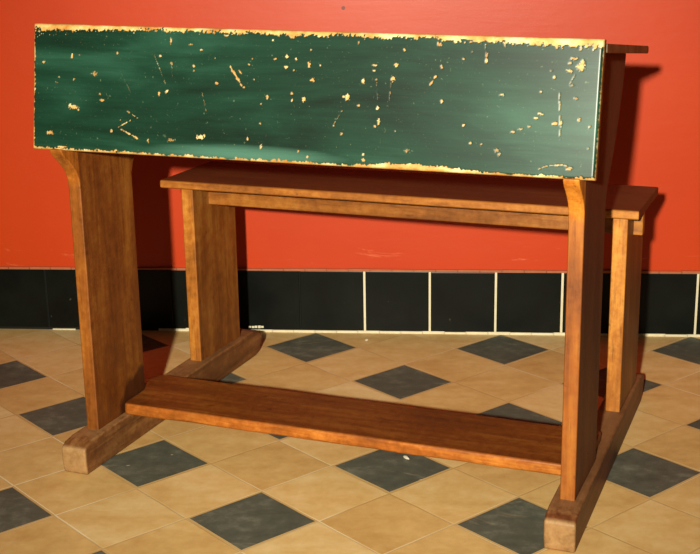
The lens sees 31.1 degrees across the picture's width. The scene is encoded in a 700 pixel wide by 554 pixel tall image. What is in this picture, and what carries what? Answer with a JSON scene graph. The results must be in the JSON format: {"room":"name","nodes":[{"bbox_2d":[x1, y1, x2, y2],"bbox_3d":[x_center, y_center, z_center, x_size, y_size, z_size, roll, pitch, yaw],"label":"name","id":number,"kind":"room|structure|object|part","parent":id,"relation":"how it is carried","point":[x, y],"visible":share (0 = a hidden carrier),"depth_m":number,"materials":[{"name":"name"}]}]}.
{"room":"classroom","nodes":[
{"label":"classroom","id":0,"kind":"room"},
{"bbox_2d":[0,329,699,553],"bbox_3d":[0.132,0.863,0.466,10.000,0.100,5.320,0,16,5],"label":"floor","id":1,"kind":"structure","parent":0,"point":[180,487],"depth_m":2.19,"materials":[{"name":"tile"}]},
{"bbox_2d":[33,23,657,552],"bbox_3d":[0.027,-0.081,2.248,0.940,0.766,0.705,5,17,21],"label":"school desk","id":2,"kind":"object","parent":1,"relation":"on","point":[105,96],"visible":1,"depth_m":2.01,"materials":[{"name":"brown wood"}]},
{"bbox_3d":[-0.416,-0.082,2.248,0.024,0.684,0.337,5,17,21],"label":"panel","id":3,"kind":"part","parent":2,"relation":"part of","materials":[{"name":"brown wood"}]},
{"bbox_3d":[-0.285,-0.019,2.603,0.026,0.366,0.181,5,17,21],"label":"bench leg","id":4,"kind":"part","parent":2,"relation":"part of","materials":[{"name":"brown wood"}]},
{"bbox_3d":[0.100,-0.172,2.417,0.938,0.016,0.221,5,17,21],"label":"seat","id":5,"kind":"part","parent":2,"relation":"part of","materials":[{"name":"brown wood"}]},
{"bbox_3d":[0.099,-0.135,2.393,0.910,0.044,0.020,5,17,21],"label":"apron rail","id":6,"kind":"part","parent":2,"relation":"part of","materials":[{"name":"brown wood"}]},
{"bbox_3d":[0.372,-0.010,1.942,0.024,0.684,0.337,5,17,21],"label":"panel","id":7,"kind":"part","parent":2,"relation":"part of","materials":[{"name":"brown wood"}]},
{"bbox_3d":[0.503,0.053,2.297,0.026,0.366,0.181,5,17,21],"label":"bench leg","id":8,"kind":"part","parent":2,"relation":"part of","materials":[{"name":"brown wood"}]},
{"bbox_2d":[0,0,699,270],"bbox_3d":[0.329,-1.281,2.561,10.000,2.900,0.114,0,16,5],"label":"wall","id":9,"kind":"structure","parent":0,"point":[657,142],"depth_m":2.80,"materials":[{"name":"red paint"}]},
{"bbox_2d":[0,266,699,336],"bbox_3d":[0.340,0.058,2.872,9.913,0.154,0.008,0,16,5],"label":"baseboard","id":10,"kind":"structure","parent":9,"relation":"attached to","point":[300,300],"depth_m":2.89,"materials":[{"name":"black tile"}]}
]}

